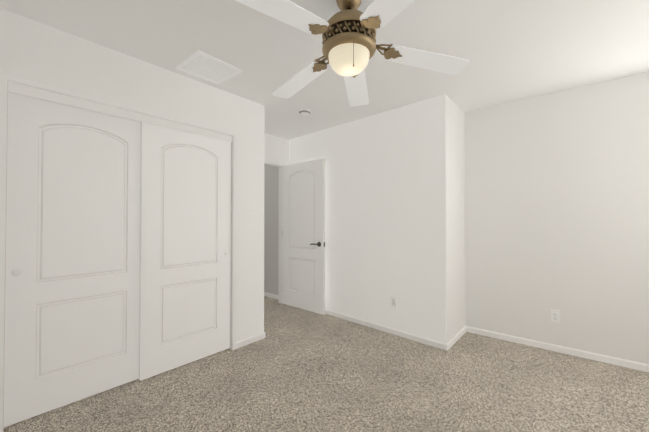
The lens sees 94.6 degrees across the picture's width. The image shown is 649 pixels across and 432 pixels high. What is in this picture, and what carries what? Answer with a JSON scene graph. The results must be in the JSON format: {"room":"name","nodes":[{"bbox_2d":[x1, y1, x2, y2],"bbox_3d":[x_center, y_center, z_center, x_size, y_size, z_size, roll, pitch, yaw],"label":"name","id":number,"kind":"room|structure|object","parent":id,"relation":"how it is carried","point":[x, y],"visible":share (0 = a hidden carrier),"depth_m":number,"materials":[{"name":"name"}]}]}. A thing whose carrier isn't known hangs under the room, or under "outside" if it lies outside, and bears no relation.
{"room":"empty bedroom","nodes":[
{"label":"empty bedroom","id":0,"kind":"room"},
{"bbox_2d":[0,8,264,341],"bbox_3d":[-1.600,0.034,2.087,0.115,2.440,2.870,-1,-1,40],"label":"wall","id":1,"kind":"structure","parent":0,"point":[38,52],"depth_m":2.43,"materials":[{"name":"white paint"}]},
{"bbox_2d":[4,92,139,426],"bbox_3d":[-1.647,0.249,2.066,0.039,1.980,0.770,-1,-1,40],"label":"closet door","id":2,"kind":"structure","parent":1,"relation":"in","point":[72,263],"depth_m":1.99,"materials":[{"name":"white paint"}]},
{"bbox_2d":[0,73,235,431],"bbox_3d":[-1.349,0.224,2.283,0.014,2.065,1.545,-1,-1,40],"label":"trim","id":3,"kind":"structure","parent":1,"relation":"attached to","point":[4,78],"depth_m":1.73,"materials":[{"name":"white paint"}]},
{"bbox_2d":[138,122,230,380],"bbox_3d":[-1.157,0.255,2.581,0.039,1.980,0.770,-1,-1,40],"label":"closet door","id":4,"kind":"structure","parent":1,"relation":"in","point":[185,250],"depth_m":2.52,"materials":[{"name":"white paint"}]},
{"bbox_2d":[236,332,265,348],"bbox_3d":[-0.737,1.236,3.001,0.012,0.060,0.362,-1,-1,40],"label":"baseboard","id":5,"kind":"structure","parent":1,"relation":"attached to","point":[249,340],"depth_m":2.99,"materials":[{"name":"white paint"}]},
{"bbox_2d":[264,133,284,160],"bbox_3d":[-0.907,-0.962,4.166,0.115,0.395,0.845,-1,-1,40],"label":"wall","id":6,"kind":"structure","parent":0,"point":[274,147],"depth_m":4.30,"materials":[{"name":"white paint"}]},
{"bbox_2d":[264,157,287,302],"bbox_3d":[-0.901,0.229,4.146,0.129,2.102,0.959,-1,-1,40],"label":"door frame","id":7,"kind":"structure","parent":6,"relation":"attached to","point":[280,248],"depth_m":4.46,"materials":[{"name":"white paint"}]},
{"bbox_2d":[282,158,324,314],"bbox_3d":[-0.314,0.258,4.137,0.813,2.020,0.142,-1,-1,40],"label":"door","id":8,"kind":"structure","parent":7,"relation":"attached to","point":[303,272],"depth_m":4.09,"materials":[{"name":"white paint"}]},
{"bbox_2d":[285,139,288,164],"bbox_3d":[-0.605,0.065,4.512,0.115,2.440,0.094,-1,-1,40],"label":"wall","id":9,"kind":"structure","parent":0,"point":[286,150],"depth_m":4.49,"materials":[{"name":"white paint"}]},
{"bbox_2d":[0,0,648,139],"bbox_3d":[-0.900,-1.240,2.533,7.130,0.120,4.658,-1,-1,40],"label":"ceiling","id":10,"kind":"structure","parent":0,"point":[512,50],"depth_m":2.06,"materials":[{"name":"white paint"}]},
{"bbox_2d":[175,50,242,84],"bbox_3d":[-0.921,-1.175,2.395,0.375,0.014,0.375,-1,-1,40],"label":"ceiling vent","id":11,"kind":"object","parent":10,"relation":"in","point":[204,66],"visible":1,"depth_m":2.37,"materials":[{"name":"white metal"}]},
{"bbox_2d":[299,109,310,115],"bbox_3d":[-0.220,-1.148,3.326,0.136,0.044,0.136,-1,-1,40],"label":"smoke detector","id":12,"kind":"object","parent":10,"relation":"attached to","point":[304,112],"visible":1,"depth_m":3.29,"materials":[{"name":"white plastic"}]},
{"bbox_2d":[235,0,468,105],"bbox_3d":[0.093,-0.973,1.633,1.296,0.438,1.298,-1,-1,40],"label":"fan","id":13,"kind":"object","parent":10,"relation":"hanging from","point":[348,33],"visible":1,"depth_m":1.56,"materials":[{"name":"white wood"}]},
{"bbox_2d":[4,296,648,431],"bbox_3d":[-0.900,1.309,2.501,7.130,0.100,4.658,-1,-1,40],"label":"floor","id":14,"kind":"structure","parent":0,"point":[298,370],"depth_m":2.15,"materials":[{"name":"carpet"}]},
{"bbox_2d":[264,94,464,343],"bbox_3d":[-0.444,0.067,4.686,4.807,2.440,0.750,-1,-1,40],"label":"wall block","id":15,"kind":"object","parent":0,"point":[395,202],"visible":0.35,"depth_m":3.27,"materials":[{"name":"white paint"}]},
{"bbox_2d":[264,292,277,299],"bbox_3d":[-1.497,1.265,5.340,2.335,0.060,0.074,-1,-1,40],"label":"baseboard","id":16,"kind":"structure","parent":15,"relation":"attached to","point":[270,295],"depth_m":4.75,"materials":[{"name":"white paint"}]},
{"bbox_2d":[325,309,447,350],"bbox_3d":[0.311,1.244,3.657,2.376,0.060,0.012,-1,-1,44],"label":"baseboard","id":17,"kind":"structure","parent":15,"relation":"attached to","point":[427,341],"depth_m":3.25,"materials":[{"name":"white paint"}]},
{"bbox_2d":[391,296,396,307],"bbox_3d":[0.745,0.919,3.236,0.070,0.115,0.012,-1,-1,44],"label":"electrical outlet","id":18,"kind":"object","parent":15,"relation":"attached to","point":[393,301],"visible":1,"depth_m":3.23,"materials":[{"name":"white plastic"}]},
{"bbox_2d":[446,326,465,350],"bbox_3d":[1.360,1.237,3.072,0.012,0.060,0.647,-1,-1,40],"label":"baseboard","id":19,"kind":"structure","parent":15,"relation":"attached to","point":[456,337],"depth_m":3.04,"materials":[{"name":"white paint"}]},
{"bbox_2d":[464,72,648,363],"bbox_3d":[2.445,0.042,2.673,2.208,2.440,0.115,-1,-1,40],"label":"wall","id":20,"kind":"structure","parent":0,"point":[556,200],"depth_m":2.78,"materials":[{"name":"white paint"}]},
{"bbox_2d":[551,309,559,322],"bbox_3d":[2.167,0.933,2.813,0.070,0.115,0.012,-1,-1,40],"label":"electrical outlet","id":21,"kind":"object","parent":20,"relation":"attached to","point":[555,315],"visible":1,"depth_m":2.81,"materials":[{"name":"white plastic"}]},
{"bbox_2d":[466,326,648,371],"bbox_3d":[2.361,1.231,2.646,2.093,0.060,0.012,-1,-1,40],"label":"baseboard","id":22,"kind":"structure","parent":20,"relation":"attached to","point":[591,356],"depth_m":2.76,"materials":[{"name":"white paint"}]}
]}

